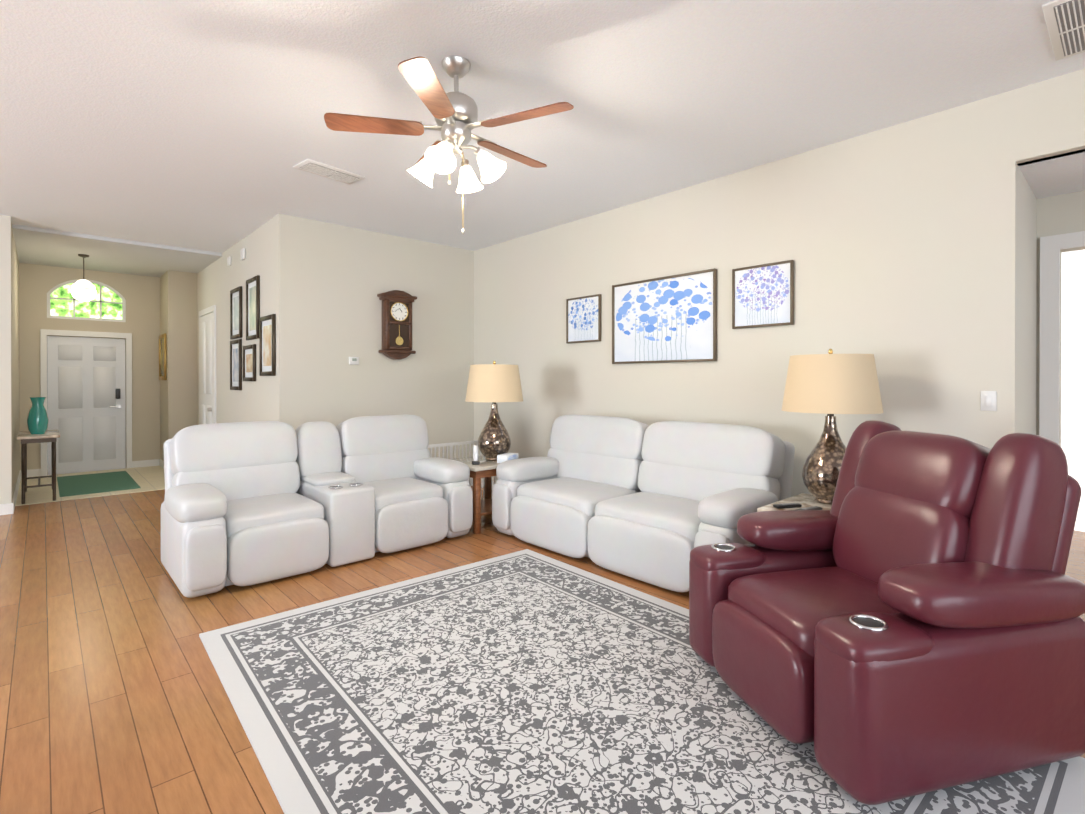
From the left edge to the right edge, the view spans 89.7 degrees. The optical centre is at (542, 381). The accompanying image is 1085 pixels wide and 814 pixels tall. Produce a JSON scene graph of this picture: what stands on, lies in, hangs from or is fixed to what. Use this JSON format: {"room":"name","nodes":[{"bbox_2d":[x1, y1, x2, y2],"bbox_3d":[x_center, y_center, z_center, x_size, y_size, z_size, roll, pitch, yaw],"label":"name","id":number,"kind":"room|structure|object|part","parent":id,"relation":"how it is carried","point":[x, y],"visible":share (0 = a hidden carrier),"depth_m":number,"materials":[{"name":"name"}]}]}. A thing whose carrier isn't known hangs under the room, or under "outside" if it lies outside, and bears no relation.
{"room":"living room","nodes":[
{"label":"living room","id":0,"kind":"room"},
{"bbox_2d":[0,215,11,503],"bbox_3d":[-7.812,-0.165,3.690,6.050,3.100,0.120,0,0,-42],"label":"wall","id":1,"kind":"structure","parent":0,"point":[5,382],"depth_m":5.66,"materials":[{"name":"paint"}]},
{"bbox_2d":[0,503,13,514],"bbox_3d":[-7.761,1.331,3.650,6.065,0.110,0.015,0,0,-42],"label":"baseboard","id":2,"kind":"structure","parent":1,"relation":"attached to","point":[6,509],"depth_m":5.66,"materials":[{"name":"white wood"}]},
{"bbox_2d":[11,221,19,498],"bbox_3d":[-6.572,-0.174,6.725,0.120,3.100,2.680,0,0,-42],"label":"wall","id":3,"kind":"structure","parent":0,"point":[15,360],"depth_m":6.56,"materials":[{"name":"paint"}]},
{"bbox_2d":[12,470,20,508],"bbox_3d":[-6.481,1.321,6.731,0.015,0.110,2.800,0,0,-42],"label":"baseboard","id":4,"kind":"structure","parent":3,"relation":"attached to","point":[16,490],"depth_m":6.49,"materials":[{"name":"white"}]},
{"bbox_2d":[19,263,159,469],"bbox_3d":[-6.909,-0.180,8.329,1.790,3.100,0.140,0,0,-42],"label":"wall","id":5,"kind":"structure","parent":0,"point":[140,294],"depth_m":8.51,"materials":[{"name":"paint"}]},
{"bbox_2d":[27,469,40,476],"bbox_3d":[-7.346,1.317,7.827,0.220,0.110,0.015,0,0,-42],"label":"baseboard","id":6,"kind":"structure","parent":5,"relation":"attached to","point":[33,472],"depth_m":7.84,"materials":[{"name":"white wood"}]},
{"bbox_2d":[40,329,131,475],"bbox_3d":[-6.894,0.306,8.278,1.060,2.130,0.105,0,0,-42],"label":"door","id":7,"kind":"structure","parent":5,"relation":"attached to","point":[86,391],"depth_m":8.28,"materials":[{"name":"white wood"}]},
{"bbox_2d":[132,459,158,467],"bbox_3d":[-6.348,1.314,8.743,0.370,0.110,0.015,0,0,-42],"label":"baseboard","id":8,"kind":"structure","parent":5,"relation":"attached to","point":[145,463],"depth_m":8.73,"materials":[{"name":"white wood"}]},
{"bbox_2d":[15,466,164,505],"bbox_3d":[-6.031,1.370,7.450,1.650,0.006,2.350,0,0,-42],"label":"floor","id":9,"kind":"structure","parent":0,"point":[150,478],"depth_m":7.12,"materials":[{"name":"beige tile"}]},
{"bbox_2d":[17,430,59,503],"bbox_3d":[-6.028,0.999,6.535,0.360,0.766,0.950,0,0,-42],"label":"console table","id":10,"kind":"object","parent":9,"relation":"on","point":[26,437],"visible":1,"depth_m":6.28,"materials":[{"name":"wood"}]},
{"bbox_2d":[27,397,48,433],"bbox_3d":[-5.921,0.400,6.402,0.190,0.430,0.190,0,0,-42],"label":"vase","id":11,"kind":"object","parent":10,"relation":"on","point":[37,420],"visible":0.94,"depth_m":6.35,"materials":[{"name":"teal ceramic"}]},
{"bbox_2d":[57,471,140,496],"bbox_3d":[-6.033,1.363,7.386,0.780,0.008,1.750,0,0,-42],"label":"doormat","id":12,"kind":"object","parent":9,"relation":"on","point":[73,485],"visible":1,"depth_m":7.28,"materials":[{"name":"green fabric"}]},
{"bbox_2d":[12,224,221,276],"bbox_3d":[-5.874,-1.707,7.550,2.030,0.040,2.400,0,0,-42],"label":"ceiling","id":13,"kind":"structure","parent":0,"point":[41,246],"depth_m":7.24,"materials":[{"name":"grey paint"}]},
{"bbox_2d":[70,254,96,300],"bbox_3d":[-6.109,-1.379,7.268,0.270,0.615,0.270,0,0,-42],"label":"pendant light","id":14,"kind":"object","parent":13,"relation":"hanging from","point":[83,290],"visible":1,"depth_m":7.20,"materials":[{"name":"white glass"}]},
{"bbox_2d":[160,270,197,460],"bbox_3d":[-5.806,-0.181,8.702,0.380,3.100,0.800,0,0,-42],"label":"wall jog","id":15,"kind":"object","parent":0,"point":[179,385],"visible":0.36,"depth_m":8.42,"materials":[{"name":"paint"}]},
{"bbox_2d":[159,459,163,468],"bbox_3d":[-5.952,1.315,8.573,0.015,0.110,0.800,0,0,-42],"label":"baseboard","id":16,"kind":"structure","parent":15,"relation":"attached to","point":[161,463],"depth_m":8.69,"materials":[{"name":"white wood"}]},
{"bbox_2d":[159,333,166,379],"bbox_3d":[-5.971,-0.380,8.577,0.030,0.720,0.550,0,0,-42],"label":"framed picture","id":17,"kind":"object","parent":15,"relation":"attached to","point":[162,356],"visible":0.98,"depth_m":8.50,"materials":[{"name":"gold metal"}]},
{"bbox_2d":[197,217,275,424],"bbox_3d":[-4.049,-0.176,7.131,0.151,3.100,3.890,0,0,-42],"label":"wall","id":18,"kind":"structure","parent":0,"point":[218,280],"depth_m":6.51,"materials":[{"name":"paint"}]},
{"bbox_2d":[199,305,215,424],"bbox_3d":[-4.918,0.152,7.956,0.078,2.440,1.010,0,0,-42],"label":"door","id":19,"kind":"structure","parent":18,"relation":"attached to","point":[207,369],"depth_m":7.86,"materials":[{"name":"white wood"}]},
{"bbox_2d":[227,256,230,265],"bbox_3d":[-4.022,-1.545,7.009,0.030,0.110,0.100,0,0,-42],"label":"detector","id":20,"kind":"object","parent":18,"relation":"attached to","point":[229,261],"visible":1,"depth_m":6.98,"materials":[{"name":"white plastic"}]},
{"bbox_3d":[-3.799,-0.845,6.768,0.030,0.620,0.460,0,0,-42],"label":"picture frame in the hall","id":21,"kind":"part","parent":18,"relation":"part of","materials":[{"name":"black wood"}]},
{"bbox_3d":[-3.813,-0.205,6.785,0.030,0.620,0.460,0,0,-42],"label":"picture frame in the hall","id":22,"kind":"part","parent":18,"relation":"part of","materials":[{"name":"black wood"}]},
{"bbox_2d":[240,248,245,259],"bbox_3d":[-3.583,-1.524,6.530,0.030,0.130,0.130,0,0,-42],"label":"detector","id":23,"kind":"object","parent":18,"relation":"attached to","point":[242,253],"visible":1,"depth_m":6.49,"materials":[{"name":"white plastic"}]},
{"bbox_3d":[-3.408,-0.213,6.342,0.030,0.420,0.460,0,0,-42],"label":"picture frame in the hall","id":24,"kind":"part","parent":18,"relation":"part of","materials":[{"name":"black wood"}]},
{"bbox_3d":[-3.313,-0.833,6.237,0.030,0.700,0.460,0,0,-42],"label":"picture frame in the hall","id":25,"kind":"part","parent":18,"relation":"part of","materials":[{"name":"black wood"}]},
{"bbox_3d":[-2.942,-0.382,5.833,0.030,0.640,0.480,0,0,-42],"label":"picture frame in the hall","id":26,"kind":"part","parent":18,"relation":"part of","materials":[{"name":"black wood"}]},
{"bbox_2d":[275,213,473,458],"bbox_3d":[-1.797,-0.174,6.489,2.540,3.100,0.120,0,0,-42],"label":"wall","id":27,"kind":"structure","parent":0,"point":[333,281],"depth_m":6.21,"materials":[{"name":"paint"}]},
{"bbox_2d":[349,357,358,364],"bbox_3d":[-2.108,-0.232,6.102,0.110,0.085,0.028,0,0,-42],"label":"thermostat","id":28,"kind":"object","parent":27,"relation":"attached to","point":[353,360],"visible":1,"depth_m":6.09,"materials":[{"name":"white plastic"}]},
{"bbox_2d":[377,290,416,359],"bbox_3d":[-1.698,-0.661,6.393,0.440,0.805,0.150,0,0,-42],"label":"wall clock","id":29,"kind":"object","parent":27,"relation":"attached to","point":[396,324],"visible":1,"depth_m":6.34,"materials":[{"name":"brown wood"}]},
{"bbox_2d":[0,470,1084,813],"bbox_3d":[-1.800,1.438,3.019,14.000,0.100,16.000,0,0,-42],"label":"floor","id":30,"kind":"structure","parent":0,"point":[114,698],"depth_m":2.82,"materials":[{"name":"laminate"}]},
{"bbox_2d":[161,414,472,597],"bbox_3d":[-1.750,0.842,4.471,2.230,1.051,1.036,0,0,-42],"label":"loveseat","id":31,"kind":"object","parent":30,"relation":"on","point":[249,503],"visible":1,"depth_m":4.14,"materials":[{"name":"white leather"}]},
{"bbox_2d":[428,440,498,498],"bbox_3d":[-0.857,1.014,5.984,1.056,0.712,0.020,0,0,-42],"label":"gate panel","id":32,"kind":"object","parent":30,"relation":"on","point":[442,445],"visible":0.29,"depth_m":5.90,"materials":[{"name":"white"}]},
{"bbox_2d":[450,455,499,533],"bbox_3d":[-0.582,1.075,5.314,0.620,0.610,0.620,0,0,-42],"label":"side table","id":33,"kind":"object","parent":30,"relation":"on","point":[485,469],"visible":0.44,"depth_m":5.00,"materials":[{"name":"brown wood"}]},
{"bbox_2d":[472,445,479,464],"bbox_3d":[-0.621,0.682,5.074,0.070,0.174,0.071,0,0,-12],"label":"cordless phone","id":34,"kind":"object","parent":33,"relation":"on","point":[475,461],"visible":0.98,"depth_m":5.07,"materials":[{"name":"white plastic"}]},
{"bbox_2d":[465,361,522,460],"bbox_3d":[-0.473,0.281,5.370,0.570,0.973,0.570,0,0,-42],"label":"light","id":35,"kind":"object","parent":33,"relation":"on","point":[494,383],"visible":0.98,"depth_m":5.20,"materials":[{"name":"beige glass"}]},
{"bbox_2d":[497,453,517,462],"bbox_3d":[-0.331,0.731,5.217,0.110,0.075,0.220,0,0,28],"label":"tissue box","id":36,"kind":"object","parent":33,"relation":"on","point":[501,458],"visible":0.75,"depth_m":5.14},
{"bbox_2d":[199,549,1084,813],"bbox_3d":[0.072,1.384,2.470,2.300,0.011,3.300,0,0,-40],"label":"rug","id":37,"kind":"object","parent":30,"relation":"on","point":[526,681],"visible":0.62,"depth_m":2.27,"materials":[{"name":"grey fabric"}]},
{"bbox_2d":[689,420,1084,804],"bbox_3d":[1.412,0.781,2.370,1.198,1.161,1.143,0,0,-14],"label":"recliner","id":38,"kind":"object","parent":37,"relation":"on","point":[901,619],"visible":1,"depth_m":1.99,"materials":[{"name":"red leather"}]},
{"bbox_2d":[492,415,794,591],"bbox_3d":[0.690,0.842,4.418,1.036,1.051,2.370,0,0,-42],"label":"sofa","id":39,"kind":"object","parent":30,"relation":"on","point":[656,503],"visible":0.94,"depth_m":4.12,"materials":[{"name":"white leather"}]},
{"bbox_2d":[757,493,831,511],"bbox_3d":[1.683,1.076,3.375,0.660,0.620,0.420,0,0,-42],"label":"side table","id":40,"kind":"object","parent":30,"relation":"on","point":[804,500],"visible":0.15,"depth_m":3.43,"materials":[{"name":"beige stone"}]},
{"bbox_2d":[773,503,801,508],"bbox_3d":[1.490,0.754,3.319,0.170,0.022,0.045,0,0,-13],"label":"remote","id":41,"kind":"object","parent":40,"relation":"on","point":[787,505],"visible":1,"depth_m":3.30,"materials":[{"name":"black plastic"}]},
{"bbox_2d":[796,506,821,509],"bbox_3d":[1.563,0.754,3.209,0.200,0.022,0.045,0,0,-28],"label":"remote","id":42,"kind":"object","parent":40,"relation":"on","point":[813,508],"visible":0.52,"depth_m":3.21,"materials":[{"name":"black plastic"}]},
{"bbox_2d":[782,349,882,504],"bbox_3d":[1.829,0.278,3.465,0.570,0.973,0.570,0,0,-42],"label":"table lamp","id":43,"kind":"object","parent":40,"relation":"on","point":[830,384],"visible":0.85,"depth_m":3.30,"materials":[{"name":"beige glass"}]},
{"bbox_2d":[0,0,1084,252],"bbox_3d":[-1.800,-1.762,3.008,14.000,0.100,16.000,0,0,-42],"label":"ceiling","id":44,"kind":"structure","parent":0,"point":[194,124],"depth_m":3.27,"materials":[{"name":"paint"}]},
{"bbox_2d":[293,159,364,184],"bbox_3d":[-1.737,-1.707,4.464,0.240,0.020,0.500,0,0,39],"label":"ceiling vent","id":45,"kind":"object","parent":44,"relation":"in","point":[325,170],"visible":0.98,"depth_m":4.43,"materials":[{"name":"white metal"}]},
{"bbox_2d":[324,56,573,233],"bbox_3d":[-0.443,-1.255,2.981,1.258,0.915,1.292,0,0,-42],"label":"ceiling fan","id":46,"kind":"object","parent":44,"relation":"hanging from","point":[455,113],"visible":1,"depth_m":2.86,"materials":[{"name":"brown wood"}]},
{"bbox_2d":[1042,0,1084,60],"bbox_3d":[2.705,-1.701,2.458,0.620,0.020,0.620,0,0,-42],"label":"ceiling vent","id":47,"kind":"object","parent":44,"relation":"in","point":[1065,21],"visible":1,"depth_m":2.60,"materials":[{"name":"white metal"}]},
{"bbox_2d":[474,69,1084,496],"bbox_3d":[2.608,-0.164,3.472,0.120,3.100,10.520,0,0,-42],"label":"wall","id":48,"kind":"structure","parent":0,"point":[898,244],"depth_m":3.98,"materials":[{"name":"paint"}]},
{"bbox_2d":[481,479,495,488],"bbox_3d":[0.926,1.325,5.212,0.015,0.110,5.450,0,0,-42],"label":"baseboard","id":49,"kind":"structure","parent":48,"relation":"attached to","point":[482,483],"depth_m":7.06,"materials":[{"name":"white"}]},
{"bbox_2d":[566,294,600,343],"bbox_3d":[0.428,-0.651,5.733,0.035,0.480,0.480,0,0,-42],"label":"picture","id":50,"kind":"object","parent":48,"relation":"attached to","point":[583,319],"visible":0.96,"depth_m":5.73,"materials":[{"name":"brown"}]},
{"bbox_2d":[612,268,716,363],"bbox_3d":[1.082,-0.564,5.016,0.040,0.780,1.130,0,0,-42],"label":"picture","id":51,"kind":"object","parent":48,"relation":"attached to","point":[672,318],"visible":0.94,"depth_m":4.97,"materials":[{"name":"brown"}]},
{"bbox_2d":[732,260,793,328],"bbox_3d":[1.732,-0.677,4.309,0.035,0.490,0.490,0,0,-42],"label":"picture","id":52,"kind":"object","parent":48,"relation":"attached to","point":[762,295],"visible":1,"depth_m":4.30,"materials":[{"name":"brown"}]},
{"bbox_2d":[981,391,996,410],"bbox_3d":[2.686,0.117,3.287,0.013,0.120,0.075,0,0,-42],"label":"light switch","id":53,"kind":"object","parent":48,"relation":"attached to","point":[988,400],"visible":1,"depth_m":3.28,"materials":[{"name":"white plastic"}]},
{"bbox_2d":[1018,166,1036,434],"bbox_3d":[3.145,-0.164,3.626,0.880,3.100,0.120,0,0,-42],"label":"wall","id":54,"kind":"structure","parent":0,"point":[1027,253],"depth_m":3.54,"materials":[{"name":"paint"}]},
{"bbox_2d":[1017,149,1084,198],"bbox_3d":[3.828,-1.342,2.877,1.000,0.100,1.900,0,0,-42],"label":"ceiling","id":55,"kind":"structure","parent":0,"point":[1059,174],"depth_m":3.41,"materials":[{"name":"paint"}]},
{"bbox_2d":[1036,191,1084,446],"bbox_3d":[4.139,-0.163,3.281,0.120,3.100,1.970,0,0,-42],"label":"wall","id":56,"kind":"structure","parent":0,"point":[1061,214],"depth_m":3.82,"materials":[{"name":"paint"}]},
{"bbox_2d":[1039,231,1084,444],"bbox_3d":[3.884,0.186,3.449,0.030,2.400,1.100,0,0,-42],"label":"door frame","id":57,"kind":"structure","parent":56,"relation":"attached to","point":[1051,247],"depth_m":3.80,"materials":[{"name":"white wood"}]},
{"bbox_2d":[1061,250,1084,531],"bbox_3d":[5.418,-0.168,4.609,0.100,3.100,3.000,0,0,-42],"label":"window","id":58,"kind":"structure","parent":0,"point":[1073,355],"depth_m":5.06,"materials":[{"name":"white glass"}]},
{"label":"outside","id":59,"kind":"structure","parent":0,"visible":0},
{"bbox_2d":[47,279,125,321],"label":"transom window","id":60,"kind":"structure","parent":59,"point":[59,307],"depth_m":8.60,"materials":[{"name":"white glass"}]}
]}

